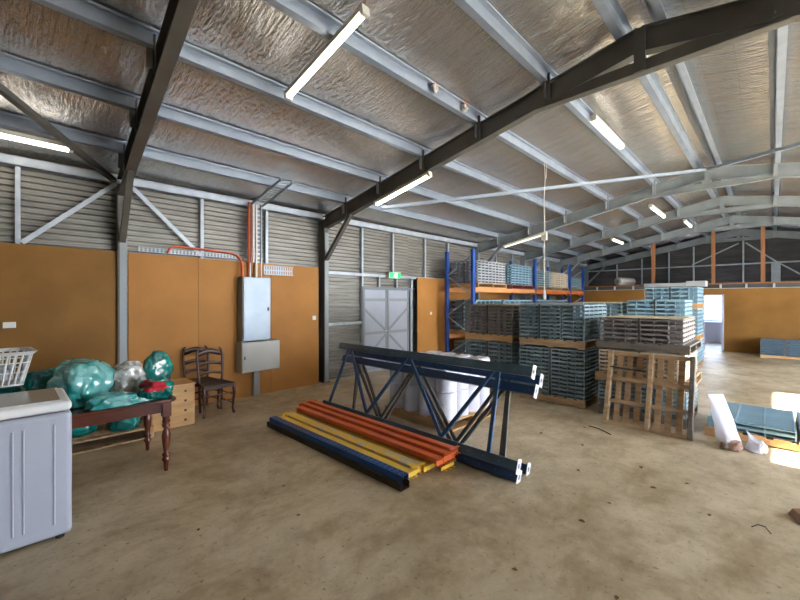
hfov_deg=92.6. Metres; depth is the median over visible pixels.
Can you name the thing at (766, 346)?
plastic tray
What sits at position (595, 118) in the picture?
fluorescent light
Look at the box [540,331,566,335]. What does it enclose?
plastic tray
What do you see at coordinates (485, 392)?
roll
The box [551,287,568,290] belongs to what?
wooden pallet
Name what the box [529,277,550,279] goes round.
plastic tray
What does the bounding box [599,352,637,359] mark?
plastic tray
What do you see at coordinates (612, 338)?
plastic tray
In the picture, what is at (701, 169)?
trim
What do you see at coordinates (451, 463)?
beam
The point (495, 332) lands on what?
plastic tray
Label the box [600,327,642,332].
plastic tray
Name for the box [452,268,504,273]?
plastic tray
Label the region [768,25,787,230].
trim
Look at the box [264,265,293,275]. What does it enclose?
cable tray
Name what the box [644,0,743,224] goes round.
beam
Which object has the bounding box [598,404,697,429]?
wooden pallet
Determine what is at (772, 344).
plastic tray
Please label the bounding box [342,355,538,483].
frame
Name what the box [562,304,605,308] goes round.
plastic tray
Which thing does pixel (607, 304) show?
plastic tray
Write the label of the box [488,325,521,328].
plastic tray
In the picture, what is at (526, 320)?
plastic tray
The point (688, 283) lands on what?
bundle
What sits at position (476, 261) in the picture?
plastic tray
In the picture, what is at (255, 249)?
cable tray
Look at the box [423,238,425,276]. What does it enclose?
trim
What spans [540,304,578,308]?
plastic tray
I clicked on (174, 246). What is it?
conduit
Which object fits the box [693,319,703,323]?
plastic tray
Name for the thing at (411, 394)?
roll
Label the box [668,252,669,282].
trim
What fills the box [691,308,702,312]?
plastic tray
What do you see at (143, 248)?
cable tray
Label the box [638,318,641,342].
strap
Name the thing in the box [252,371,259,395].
duct
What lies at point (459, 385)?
roll
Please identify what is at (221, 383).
chair
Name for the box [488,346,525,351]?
plastic tray
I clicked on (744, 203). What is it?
frame
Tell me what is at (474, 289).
rack
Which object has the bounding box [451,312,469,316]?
plastic tray
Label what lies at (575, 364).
plastic tray
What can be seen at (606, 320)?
plastic tray
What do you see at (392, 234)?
trim
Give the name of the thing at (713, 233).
timber post
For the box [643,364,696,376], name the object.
plastic tray
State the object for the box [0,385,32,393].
plastic bag
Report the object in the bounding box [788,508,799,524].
brick offcut
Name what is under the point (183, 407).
dresser
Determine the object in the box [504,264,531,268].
plastic tray
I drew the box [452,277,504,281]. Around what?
plastic tray
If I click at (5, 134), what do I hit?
fluorescent light
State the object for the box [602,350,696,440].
wooden pallet
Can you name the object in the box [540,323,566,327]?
plastic tray
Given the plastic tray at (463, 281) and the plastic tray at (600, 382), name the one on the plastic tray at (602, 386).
the plastic tray at (600, 382)
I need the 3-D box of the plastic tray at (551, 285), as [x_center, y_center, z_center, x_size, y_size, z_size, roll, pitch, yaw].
[5.390,-0.477,13.784,0.810,0.070,1.310,0,0,44]
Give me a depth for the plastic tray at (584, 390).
5.96 m
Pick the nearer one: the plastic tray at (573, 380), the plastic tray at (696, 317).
the plastic tray at (573, 380)
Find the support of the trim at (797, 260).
attached to the wall at (779, 249)
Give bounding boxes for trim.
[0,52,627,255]
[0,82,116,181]
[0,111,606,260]
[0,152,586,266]
[15,166,20,243]
[20,181,118,243]
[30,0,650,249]
[133,187,201,254]
[199,199,203,257]
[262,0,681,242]
[264,210,267,262]
[329,271,441,278]
[329,321,361,325]
[360,227,362,368]
[377,277,379,286]
[381,168,706,209]
[391,233,393,271]
[394,279,397,287]
[409,279,412,351]
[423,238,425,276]
[453,0,709,236]
[584,283,786,290]
[584,283,799,289]
[588,260,799,271]
[591,0,734,225]
[641,259,642,284]
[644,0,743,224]
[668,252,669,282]
[692,243,738,264]
[693,247,694,280]
[707,142,799,169]
[742,236,743,281]
[746,242,774,260]
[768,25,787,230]
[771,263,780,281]
[775,260,799,274]
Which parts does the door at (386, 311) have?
rail, rail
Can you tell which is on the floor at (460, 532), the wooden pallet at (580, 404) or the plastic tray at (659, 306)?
the wooden pallet at (580, 404)
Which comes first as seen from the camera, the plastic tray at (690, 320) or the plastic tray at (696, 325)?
the plastic tray at (690, 320)
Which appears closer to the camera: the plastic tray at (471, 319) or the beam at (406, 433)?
the beam at (406, 433)
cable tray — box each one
[138,246,236,258]
[250,203,261,276]
[251,178,293,207]
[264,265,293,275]
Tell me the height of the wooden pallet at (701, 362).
0.130 m
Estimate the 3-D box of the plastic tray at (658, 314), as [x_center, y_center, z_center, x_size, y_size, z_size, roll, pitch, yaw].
[5.959,0.316,8.298,0.509,0.087,1.000,0,0,44]
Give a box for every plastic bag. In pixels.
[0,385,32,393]
[24,367,55,389]
[46,358,114,408]
[72,425,97,436]
[83,391,154,410]
[106,417,140,431]
[109,360,146,393]
[138,376,173,398]
[143,350,173,379]
[708,394,742,451]
[745,430,767,453]
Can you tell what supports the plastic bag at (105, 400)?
on the dining table
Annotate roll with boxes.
[390,361,403,382]
[390,382,403,407]
[404,364,418,385]
[404,386,419,411]
[419,366,435,388]
[419,388,435,415]
[426,351,441,353]
[436,369,456,392]
[436,391,456,420]
[440,352,456,355]
[455,354,472,357]
[456,388,468,415]
[457,372,467,388]
[467,358,479,385]
[468,386,479,411]
[471,356,489,377]
[480,387,489,407]
[614,277,635,284]
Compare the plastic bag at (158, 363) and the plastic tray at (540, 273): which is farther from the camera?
the plastic tray at (540, 273)
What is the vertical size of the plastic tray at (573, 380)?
0.061 m
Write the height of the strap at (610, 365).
0.042 m
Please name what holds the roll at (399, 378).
on the roll at (394, 387)
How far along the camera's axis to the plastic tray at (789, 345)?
10.52 m
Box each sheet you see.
[466,304,520,304]
[581,302,628,302]
[603,315,692,319]
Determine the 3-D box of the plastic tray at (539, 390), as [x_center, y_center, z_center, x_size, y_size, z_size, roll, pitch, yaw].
[2.581,1.490,6.686,0.514,0.061,1.060,0,0,44]
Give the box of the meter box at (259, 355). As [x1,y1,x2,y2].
[236,339,279,372]
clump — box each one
[431,83,438,92]
[462,102,468,111]
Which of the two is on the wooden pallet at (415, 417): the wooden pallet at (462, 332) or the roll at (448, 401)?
the roll at (448, 401)
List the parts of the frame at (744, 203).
apex post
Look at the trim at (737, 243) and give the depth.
15.22 m
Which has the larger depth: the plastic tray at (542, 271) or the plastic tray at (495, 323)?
the plastic tray at (542, 271)
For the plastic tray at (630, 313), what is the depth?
8.35 m
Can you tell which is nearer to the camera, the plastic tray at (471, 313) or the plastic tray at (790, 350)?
the plastic tray at (471, 313)
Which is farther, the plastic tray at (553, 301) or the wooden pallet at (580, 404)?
the plastic tray at (553, 301)
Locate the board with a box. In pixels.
[521,303,583,303]
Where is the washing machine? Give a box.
[0,388,71,553]
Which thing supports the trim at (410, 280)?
attached to the wall at (292, 240)
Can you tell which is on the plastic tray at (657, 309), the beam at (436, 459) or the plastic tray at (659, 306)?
the plastic tray at (659, 306)
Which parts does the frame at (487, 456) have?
foot plate, foot plate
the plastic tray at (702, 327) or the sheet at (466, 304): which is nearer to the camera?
the sheet at (466, 304)
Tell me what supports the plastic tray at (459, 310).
on the plastic tray at (456, 314)
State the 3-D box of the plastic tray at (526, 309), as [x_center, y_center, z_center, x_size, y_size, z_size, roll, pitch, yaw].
[2.522,0.168,6.749,0.335,0.059,1.060,0,0,44]
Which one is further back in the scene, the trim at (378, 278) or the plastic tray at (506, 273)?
the plastic tray at (506, 273)
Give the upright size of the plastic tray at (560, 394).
0.061 m
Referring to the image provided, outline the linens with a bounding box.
[0,364,11,381]
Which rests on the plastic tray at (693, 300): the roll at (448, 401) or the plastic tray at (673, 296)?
the plastic tray at (673, 296)
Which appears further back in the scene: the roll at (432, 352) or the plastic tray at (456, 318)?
the plastic tray at (456, 318)
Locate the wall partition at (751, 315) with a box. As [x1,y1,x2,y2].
[557,287,799,353]
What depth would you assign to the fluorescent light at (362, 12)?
3.47 m
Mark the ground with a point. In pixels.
(707, 316)
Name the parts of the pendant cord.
cord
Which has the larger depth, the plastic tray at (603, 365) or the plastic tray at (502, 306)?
the plastic tray at (502, 306)
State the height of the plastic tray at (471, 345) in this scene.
0.073 m
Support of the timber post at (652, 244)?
on the floor at (784, 281)
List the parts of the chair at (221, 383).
leg, leg, seat rail, seat, leg, leg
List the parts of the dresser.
drawer, drawer, drawer, drawer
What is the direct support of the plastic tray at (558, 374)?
on the plastic tray at (573, 380)
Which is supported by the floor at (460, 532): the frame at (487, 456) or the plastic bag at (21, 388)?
the frame at (487, 456)
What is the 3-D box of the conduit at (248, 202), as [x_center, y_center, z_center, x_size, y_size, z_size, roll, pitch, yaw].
[-2.566,-1.030,6.532,0.030,1.280,0.074,0,0,44]
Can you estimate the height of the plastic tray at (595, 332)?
0.059 m
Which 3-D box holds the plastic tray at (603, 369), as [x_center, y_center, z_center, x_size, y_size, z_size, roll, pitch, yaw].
[3.456,1.013,5.784,0.499,0.053,1.060,0,0,44]
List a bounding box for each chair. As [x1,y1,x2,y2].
[182,345,220,408]
[196,347,235,418]
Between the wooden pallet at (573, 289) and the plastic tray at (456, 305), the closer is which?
the plastic tray at (456, 305)
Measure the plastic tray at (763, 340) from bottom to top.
0.072 m
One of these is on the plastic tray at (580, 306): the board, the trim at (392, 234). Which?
the board
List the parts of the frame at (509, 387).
foot plate, foot plate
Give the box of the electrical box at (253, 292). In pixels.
[238,277,269,341]
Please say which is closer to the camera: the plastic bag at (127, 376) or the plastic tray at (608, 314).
the plastic bag at (127, 376)
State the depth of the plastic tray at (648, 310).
8.33 m
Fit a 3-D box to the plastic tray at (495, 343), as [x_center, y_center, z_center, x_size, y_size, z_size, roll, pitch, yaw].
[2.149,0.809,7.261,0.489,0.073,1.000,0,0,44]
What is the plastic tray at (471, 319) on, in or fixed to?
on the plastic tray at (471, 322)
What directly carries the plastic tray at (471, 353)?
on the plastic tray
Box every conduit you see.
[166,245,242,276]
[248,202,251,276]
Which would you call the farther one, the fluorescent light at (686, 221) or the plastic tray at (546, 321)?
the fluorescent light at (686, 221)
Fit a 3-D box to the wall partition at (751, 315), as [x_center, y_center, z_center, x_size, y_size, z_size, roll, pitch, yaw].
[10.454,0.640,12.316,10.750,2.020,0.030,0,0,44]
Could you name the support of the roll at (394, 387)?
on the wooden pallet at (415, 417)
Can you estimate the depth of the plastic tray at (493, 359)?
6.92 m
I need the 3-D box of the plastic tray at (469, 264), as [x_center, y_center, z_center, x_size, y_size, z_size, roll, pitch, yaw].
[2.173,-0.910,10.492,0.810,0.070,1.410,0,0,44]
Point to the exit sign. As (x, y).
(392, 275)
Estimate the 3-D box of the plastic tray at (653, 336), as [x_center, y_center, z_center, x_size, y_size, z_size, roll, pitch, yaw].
[3.817,0.486,5.428,0.479,0.061,1.060,0,0,44]
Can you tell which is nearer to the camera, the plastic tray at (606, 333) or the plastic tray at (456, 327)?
the plastic tray at (606, 333)
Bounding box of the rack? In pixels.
[445,249,583,351]
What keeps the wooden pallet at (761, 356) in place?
on the floor at (460, 532)
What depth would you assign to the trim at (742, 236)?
14.73 m
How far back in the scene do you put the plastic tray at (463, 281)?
10.05 m
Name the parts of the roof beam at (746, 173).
apex post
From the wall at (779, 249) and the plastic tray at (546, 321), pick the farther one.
the wall at (779, 249)
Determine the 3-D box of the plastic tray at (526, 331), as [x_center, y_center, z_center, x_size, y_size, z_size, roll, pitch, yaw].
[2.520,0.534,6.745,0.335,0.059,1.060,0,0,44]
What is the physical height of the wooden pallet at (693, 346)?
0.115 m
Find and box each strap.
[538,304,539,337]
[549,347,550,394]
[610,365,645,372]
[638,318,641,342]
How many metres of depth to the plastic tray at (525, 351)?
6.33 m
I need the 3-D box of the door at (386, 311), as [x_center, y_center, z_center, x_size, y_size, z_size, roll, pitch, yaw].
[-0.299,0.675,9.056,0.119,1.950,1.600,0,0,44]
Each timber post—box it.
[651,243,654,283]
[711,231,715,282]
[761,226,764,281]
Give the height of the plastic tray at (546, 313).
0.059 m
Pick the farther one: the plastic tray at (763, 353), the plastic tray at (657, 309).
the plastic tray at (763, 353)
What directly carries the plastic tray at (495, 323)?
on the plastic tray at (495, 326)
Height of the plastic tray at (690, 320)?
0.061 m
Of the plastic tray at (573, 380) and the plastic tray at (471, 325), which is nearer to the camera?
the plastic tray at (573, 380)
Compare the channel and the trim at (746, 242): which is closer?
the channel
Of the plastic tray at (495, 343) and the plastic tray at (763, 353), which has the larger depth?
the plastic tray at (763, 353)
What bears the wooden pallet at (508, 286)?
on the rack
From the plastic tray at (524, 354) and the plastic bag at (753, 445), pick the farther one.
the plastic tray at (524, 354)
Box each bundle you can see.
[644,283,686,287]
[686,281,707,286]
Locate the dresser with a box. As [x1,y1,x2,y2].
[143,378,195,431]
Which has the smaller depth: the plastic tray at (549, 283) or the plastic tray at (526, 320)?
the plastic tray at (526, 320)
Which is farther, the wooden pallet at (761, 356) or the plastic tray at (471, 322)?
the wooden pallet at (761, 356)
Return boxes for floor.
[0,342,799,599]
[580,281,799,286]
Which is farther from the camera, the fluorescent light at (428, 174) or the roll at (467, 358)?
the fluorescent light at (428, 174)
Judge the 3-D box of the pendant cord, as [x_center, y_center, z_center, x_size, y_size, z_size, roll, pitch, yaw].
[2.492,-1.186,6.581,0.101,2.363,0.060,0,0,44]
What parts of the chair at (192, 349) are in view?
leg, seat, leg, leg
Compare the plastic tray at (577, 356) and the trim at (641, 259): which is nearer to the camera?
the plastic tray at (577, 356)
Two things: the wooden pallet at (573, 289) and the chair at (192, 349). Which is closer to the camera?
the chair at (192, 349)
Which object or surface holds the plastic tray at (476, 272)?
on the plastic tray at (476, 275)
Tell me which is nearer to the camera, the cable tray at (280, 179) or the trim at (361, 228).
the cable tray at (280, 179)
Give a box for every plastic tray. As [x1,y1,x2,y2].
[450,325,469,329]
[451,300,500,303]
[451,304,469,307]
[451,308,469,312]
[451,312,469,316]
[451,317,469,321]
[451,321,469,325]
[452,260,504,265]
[452,263,504,268]
[452,266,504,270]
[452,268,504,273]
[452,271,504,275]
[452,274,504,278]
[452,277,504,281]
[452,280,504,283]
[454,339,469,344]
[465,305,500,308]
[465,308,493,311]
[465,311,493,314]
[465,314,493,317]
[465,317,492,320]
[465,320,493,324]
[465,323,493,327]
[465,326,492,330]
[465,329,493,333]
[465,339,492,344]
[465,343,492,349]
[465,347,492,353]
[465,351,491,356]
[488,305,524,308]
[488,309,524,312]
[488,312,524,315]
[488,315,524,318]
[488,318,524,321]
[488,321,524,325]
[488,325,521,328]
[488,328,524,331]
[488,331,524,335]
[488,339,519,347]
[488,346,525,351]
[488,350,523,355]
[488,354,522,360]
[490,358,524,363]
[497,300,531,303]
[502,269,531,273]
[502,272,531,275]
[502,282,531,285]
[503,267,531,271]
[503,274,531,278]
[503,280,531,282]
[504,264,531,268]
[504,277,531,280]
[519,319,544,322]
[519,322,544,326]
[519,360,553,366]
[519,382,553,390]
[520,304,549,307]
[520,308,544,311]
[520,312,544,315]
[520,315,544,318]
[520,326,544,330]
[520,330,544,333]
[520,333,544,337]
[520,344,555,351]
[520,349,554,355]
[520,353,553,358]
[520,356,554,362]
[520,364,553,370]
[528,300,551,302]
[529,270,550,273]
[529,274,550,277]
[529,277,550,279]
[529,281,550,284]
[529,284,550,286]
[530,279,550,281]
[532,272,549,275]
[535,373,553,378]
[536,369,553,374]
[538,389,553,394]
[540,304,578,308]
[540,308,566,312]
[540,312,566,315]
[540,316,566,319]
[540,320,566,323]
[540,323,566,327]
[540,327,566,331]
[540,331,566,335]
[540,335,566,339]
[549,272,567,275]
[549,276,567,279]
[549,279,567,281]
[549,281,567,283]
[549,283,567,285]
[549,285,567,287]
[550,274,567,277]
[550,300,567,302]
[551,345,600,354]
[551,350,601,358]
[551,354,602,363]
[551,358,601,367]
[551,362,600,371]
[551,365,601,375]
[551,372,594,379]
[551,372,605,383]
[551,379,598,387]
[551,382,597,392]
[551,386,600,396]
[551,390,600,400]
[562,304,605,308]
[562,308,606,312]
[562,312,606,316]
[562,315,605,320]
[562,320,602,324]
[562,323,603,328]
[562,327,603,332]
[562,331,603,336]
[562,334,602,340]
[598,380,635,389]
[598,385,634,393]
[598,388,642,397]
[598,392,634,401]
[598,396,632,405]
[598,400,633,409]
[599,347,641,352]
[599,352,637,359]
[599,356,636,363]
[599,360,636,367]
[599,364,636,371]
[599,368,636,374]
[600,318,642,323]
[600,323,642,328]
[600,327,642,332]
[600,336,642,341]
[601,331,642,337]
[603,306,628,309]
[603,310,628,312]
[603,313,628,315]
[605,303,628,305]
[627,300,656,303]
[627,304,656,307]
[627,308,656,312]
[627,312,656,315]
[640,318,694,325]
[640,322,694,330]
[640,327,694,335]
[640,331,694,339]
[640,335,694,344]
[640,351,696,356]
[640,400,697,418]
[641,384,697,401]
[641,385,688,396]
[641,389,697,405]
[641,393,697,409]
[643,356,696,367]
[643,362,696,372]
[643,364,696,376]
[643,367,696,381]
[644,291,671,294]
[644,352,696,363]
[645,287,671,291]
[645,295,671,298]
[655,300,691,303]
[655,304,691,308]
[655,308,691,312]
[655,312,691,315]
[671,287,703,291]
[671,291,702,294]
[671,295,703,298]
[671,299,702,302]
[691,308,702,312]
[691,312,702,315]
[693,315,702,319]
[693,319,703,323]
[693,323,702,327]
[693,326,703,331]
[693,330,702,335]
[708,402,796,436]
[708,421,796,441]
[760,338,783,343]
[760,343,783,345]
[760,345,783,348]
[760,347,783,350]
[760,350,783,353]
[760,352,783,355]
[785,339,799,344]
[785,344,799,346]
[785,346,799,349]
[785,349,799,351]
[785,351,799,354]
[785,354,799,356]
[796,411,799,431]
[796,417,799,440]
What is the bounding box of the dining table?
[70,394,175,470]
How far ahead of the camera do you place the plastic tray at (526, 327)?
6.42 m
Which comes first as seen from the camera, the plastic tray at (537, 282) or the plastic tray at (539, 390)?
the plastic tray at (539, 390)
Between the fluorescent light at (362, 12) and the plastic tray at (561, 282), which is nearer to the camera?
the fluorescent light at (362, 12)
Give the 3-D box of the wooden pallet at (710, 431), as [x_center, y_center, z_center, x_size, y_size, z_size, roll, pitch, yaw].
[4.956,1.597,4.253,2.350,0.105,1.110,0,0,44]
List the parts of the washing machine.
lid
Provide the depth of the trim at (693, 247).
15.80 m
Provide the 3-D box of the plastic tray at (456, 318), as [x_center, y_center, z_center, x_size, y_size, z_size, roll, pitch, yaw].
[2.072,0.505,10.386,0.810,0.111,1.210,0,0,44]
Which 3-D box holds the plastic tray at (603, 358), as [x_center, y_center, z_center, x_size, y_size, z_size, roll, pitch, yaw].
[3.453,0.848,5.786,0.499,0.053,1.060,0,0,44]
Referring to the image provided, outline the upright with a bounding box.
[269,416,408,482]
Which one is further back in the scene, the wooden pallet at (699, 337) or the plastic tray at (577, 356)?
the wooden pallet at (699, 337)
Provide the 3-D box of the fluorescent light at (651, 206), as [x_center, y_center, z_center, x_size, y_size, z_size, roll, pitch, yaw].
[6.309,-2.166,9.353,0.080,0.089,1.540,0,0,44]
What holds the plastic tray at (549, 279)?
on the plastic tray at (561, 282)
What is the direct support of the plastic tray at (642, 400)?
on the plastic tray
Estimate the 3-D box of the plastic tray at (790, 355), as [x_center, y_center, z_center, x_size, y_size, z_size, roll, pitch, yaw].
[11.159,1.527,10.729,0.486,0.066,0.850,0,0,44]
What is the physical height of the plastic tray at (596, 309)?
0.059 m
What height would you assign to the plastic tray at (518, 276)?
0.071 m
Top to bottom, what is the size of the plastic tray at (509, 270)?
0.071 m
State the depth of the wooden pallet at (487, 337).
7.07 m
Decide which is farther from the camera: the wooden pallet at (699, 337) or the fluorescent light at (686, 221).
the fluorescent light at (686, 221)
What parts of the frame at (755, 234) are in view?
apex post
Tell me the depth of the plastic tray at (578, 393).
5.96 m
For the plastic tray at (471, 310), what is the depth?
7.28 m
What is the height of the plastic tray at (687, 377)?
0.053 m
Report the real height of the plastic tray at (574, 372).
0.061 m
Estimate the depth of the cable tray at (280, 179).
6.20 m
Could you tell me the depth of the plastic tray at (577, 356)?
5.97 m
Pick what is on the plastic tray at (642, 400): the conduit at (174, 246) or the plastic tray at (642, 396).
the plastic tray at (642, 396)
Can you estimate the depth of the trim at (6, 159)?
6.02 m
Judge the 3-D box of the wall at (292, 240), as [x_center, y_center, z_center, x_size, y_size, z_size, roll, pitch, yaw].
[1.096,-0.085,10.600,0.077,3.470,23.100,0,0,44]
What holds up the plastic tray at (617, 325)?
on the plastic tray at (609, 329)
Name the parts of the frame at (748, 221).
apex post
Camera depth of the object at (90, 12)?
3.92 m
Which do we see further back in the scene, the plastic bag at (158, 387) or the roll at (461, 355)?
the roll at (461, 355)
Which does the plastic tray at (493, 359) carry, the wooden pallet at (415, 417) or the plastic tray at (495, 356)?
the plastic tray at (495, 356)
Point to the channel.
(405, 484)
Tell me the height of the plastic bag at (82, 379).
0.409 m
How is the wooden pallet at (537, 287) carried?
on the rack
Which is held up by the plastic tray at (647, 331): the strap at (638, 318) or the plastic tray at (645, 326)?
the plastic tray at (645, 326)
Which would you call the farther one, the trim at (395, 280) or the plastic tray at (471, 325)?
the trim at (395, 280)
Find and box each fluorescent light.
[0,129,72,152]
[284,3,369,100]
[373,171,431,206]
[503,231,547,247]
[590,114,624,149]
[611,238,623,243]
[648,204,665,217]
[683,219,691,227]
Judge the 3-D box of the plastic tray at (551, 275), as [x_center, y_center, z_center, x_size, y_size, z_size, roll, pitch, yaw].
[5.387,-0.840,13.787,0.810,0.070,1.310,0,0,44]
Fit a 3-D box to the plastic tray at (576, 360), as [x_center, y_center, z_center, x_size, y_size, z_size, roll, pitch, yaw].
[2.970,0.927,6.313,0.514,0.061,1.060,0,0,44]
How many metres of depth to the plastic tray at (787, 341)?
10.57 m
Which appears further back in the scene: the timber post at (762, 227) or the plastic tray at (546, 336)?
the timber post at (762, 227)
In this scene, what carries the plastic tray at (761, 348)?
on the plastic tray at (769, 351)
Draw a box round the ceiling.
[0,0,799,263]
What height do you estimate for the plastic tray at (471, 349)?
0.073 m
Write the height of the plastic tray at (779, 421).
0.065 m
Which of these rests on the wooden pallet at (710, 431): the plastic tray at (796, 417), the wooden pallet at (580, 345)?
the plastic tray at (796, 417)
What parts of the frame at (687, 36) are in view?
apex post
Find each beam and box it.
[280,415,417,479]
[281,410,426,475]
[294,411,438,472]
[296,406,447,466]
[298,401,455,462]
[308,399,459,455]
[438,459,455,470]
[473,158,799,299]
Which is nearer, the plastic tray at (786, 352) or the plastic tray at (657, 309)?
the plastic tray at (657, 309)
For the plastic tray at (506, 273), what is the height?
0.071 m
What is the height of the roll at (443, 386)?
0.350 m
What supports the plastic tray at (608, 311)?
on the plastic tray at (608, 314)
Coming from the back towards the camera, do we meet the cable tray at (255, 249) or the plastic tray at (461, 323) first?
the plastic tray at (461, 323)
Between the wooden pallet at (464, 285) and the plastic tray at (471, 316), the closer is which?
the plastic tray at (471, 316)
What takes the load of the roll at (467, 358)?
on the roll at (474, 405)
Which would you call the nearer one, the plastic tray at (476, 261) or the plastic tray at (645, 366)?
the plastic tray at (645, 366)
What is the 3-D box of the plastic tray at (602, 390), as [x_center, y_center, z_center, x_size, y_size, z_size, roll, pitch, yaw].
[3.450,1.323,5.785,0.509,0.055,1.060,0,0,44]
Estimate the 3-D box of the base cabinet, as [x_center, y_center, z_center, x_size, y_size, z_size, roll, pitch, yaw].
[12.689,1.250,14.784,2.400,0.800,0.575,0,0,44]
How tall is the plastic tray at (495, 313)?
0.057 m
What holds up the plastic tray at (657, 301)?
on the plastic tray at (659, 306)
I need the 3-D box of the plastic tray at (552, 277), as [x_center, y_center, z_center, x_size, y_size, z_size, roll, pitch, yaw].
[5.385,-0.767,13.784,0.810,0.070,1.310,0,0,44]
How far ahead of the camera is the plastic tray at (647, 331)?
5.10 m
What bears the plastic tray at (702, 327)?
on the plastic tray at (699, 332)
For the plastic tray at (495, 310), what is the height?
0.057 m
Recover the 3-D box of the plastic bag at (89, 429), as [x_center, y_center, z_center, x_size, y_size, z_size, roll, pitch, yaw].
[-3.822,1.374,4.218,0.756,0.287,0.458,0,0,-42]
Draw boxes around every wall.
[0,154,583,380]
[0,242,317,405]
[417,277,508,352]
[587,228,799,285]
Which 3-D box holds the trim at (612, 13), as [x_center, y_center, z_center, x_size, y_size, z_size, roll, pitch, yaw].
[5.026,-2.757,6.728,0.134,0.115,23.050,0,0,44]
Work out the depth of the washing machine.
2.54 m
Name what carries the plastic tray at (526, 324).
on the plastic tray at (526, 327)
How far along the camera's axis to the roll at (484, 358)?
5.44 m
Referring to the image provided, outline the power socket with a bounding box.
[3,322,15,327]
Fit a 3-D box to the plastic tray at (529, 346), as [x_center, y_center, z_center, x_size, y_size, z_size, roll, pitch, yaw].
[2.584,0.802,6.685,0.514,0.061,1.060,0,0,44]
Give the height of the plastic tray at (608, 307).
0.078 m
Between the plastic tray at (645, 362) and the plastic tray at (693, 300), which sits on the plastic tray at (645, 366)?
the plastic tray at (645, 362)
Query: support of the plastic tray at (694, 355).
on the plastic tray at (645, 362)
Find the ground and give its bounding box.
[705,314,720,319]
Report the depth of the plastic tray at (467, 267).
10.09 m
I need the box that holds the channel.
[267,421,409,491]
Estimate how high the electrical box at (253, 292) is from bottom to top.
1.070 m
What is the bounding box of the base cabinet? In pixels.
[705,321,720,342]
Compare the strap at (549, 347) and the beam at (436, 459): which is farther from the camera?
the strap at (549, 347)
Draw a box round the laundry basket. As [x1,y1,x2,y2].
[0,347,37,387]
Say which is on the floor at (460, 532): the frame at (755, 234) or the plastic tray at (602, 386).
the frame at (755, 234)
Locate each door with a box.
[362,286,410,373]
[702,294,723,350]
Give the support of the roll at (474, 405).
on the wooden pallet at (415, 417)
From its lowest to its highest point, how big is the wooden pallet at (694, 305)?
0.130 m
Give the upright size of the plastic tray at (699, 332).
0.090 m
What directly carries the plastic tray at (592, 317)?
on the plastic tray at (563, 321)
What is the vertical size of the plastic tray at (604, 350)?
0.053 m
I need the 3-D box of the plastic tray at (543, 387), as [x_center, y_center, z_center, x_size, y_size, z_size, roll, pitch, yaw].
[2.582,1.427,6.684,0.514,0.061,1.060,0,0,44]
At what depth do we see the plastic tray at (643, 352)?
5.08 m
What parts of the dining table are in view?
leg, leg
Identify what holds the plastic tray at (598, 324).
on the plastic tray at (596, 328)
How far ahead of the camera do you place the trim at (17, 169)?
4.61 m
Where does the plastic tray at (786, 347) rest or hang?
on the plastic tray at (790, 350)
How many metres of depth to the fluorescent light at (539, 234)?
10.58 m
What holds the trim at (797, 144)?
attached to the roof beam at (746, 173)
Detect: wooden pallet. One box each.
[72,416,153,454]
[385,404,491,432]
[450,329,470,334]
[451,283,506,288]
[465,332,524,342]
[507,285,532,289]
[520,337,603,349]
[520,393,599,409]
[525,286,551,289]
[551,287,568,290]
[571,288,581,291]
[595,369,700,391]
[596,338,700,354]
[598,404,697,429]
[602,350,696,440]
[692,303,703,308]
[693,333,703,339]
[697,358,703,367]
[704,420,799,451]
[760,353,799,359]
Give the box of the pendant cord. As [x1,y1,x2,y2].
[541,162,547,299]
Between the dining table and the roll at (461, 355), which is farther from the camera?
the roll at (461, 355)
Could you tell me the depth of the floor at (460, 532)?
2.91 m
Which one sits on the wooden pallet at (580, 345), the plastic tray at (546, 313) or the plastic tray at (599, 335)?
the plastic tray at (599, 335)
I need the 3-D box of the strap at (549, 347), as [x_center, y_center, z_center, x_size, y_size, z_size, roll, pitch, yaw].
[2.776,1.139,6.500,0.022,0.762,1.078,0,0,44]
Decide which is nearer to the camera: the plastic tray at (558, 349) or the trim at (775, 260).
the plastic tray at (558, 349)
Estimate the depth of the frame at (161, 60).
3.96 m
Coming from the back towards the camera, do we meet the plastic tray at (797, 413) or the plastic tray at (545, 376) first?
the plastic tray at (545, 376)
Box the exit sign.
[386,272,400,278]
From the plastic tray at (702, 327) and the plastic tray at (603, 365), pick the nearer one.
the plastic tray at (603, 365)
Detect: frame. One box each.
[116,0,199,363]
[318,0,799,382]
[323,342,536,474]
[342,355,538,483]
[348,351,543,475]
[520,192,799,299]
[557,214,799,273]
[584,228,799,285]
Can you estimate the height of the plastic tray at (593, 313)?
0.059 m
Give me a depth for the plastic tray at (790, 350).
10.51 m
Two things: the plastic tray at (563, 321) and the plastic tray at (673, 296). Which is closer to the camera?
the plastic tray at (563, 321)
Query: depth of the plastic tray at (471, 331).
7.30 m
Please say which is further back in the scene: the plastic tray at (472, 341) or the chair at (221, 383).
the plastic tray at (472, 341)
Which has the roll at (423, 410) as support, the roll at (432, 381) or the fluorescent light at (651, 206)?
the roll at (432, 381)
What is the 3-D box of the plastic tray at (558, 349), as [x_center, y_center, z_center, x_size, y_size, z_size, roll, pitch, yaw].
[2.970,0.802,6.315,0.514,0.061,1.060,0,0,44]
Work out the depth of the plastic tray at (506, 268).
11.24 m
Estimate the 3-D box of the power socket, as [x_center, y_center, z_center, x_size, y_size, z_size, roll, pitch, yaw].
[-4.594,0.295,4.493,0.017,0.070,0.110,0,0,44]
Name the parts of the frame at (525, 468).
foot plate, foot plate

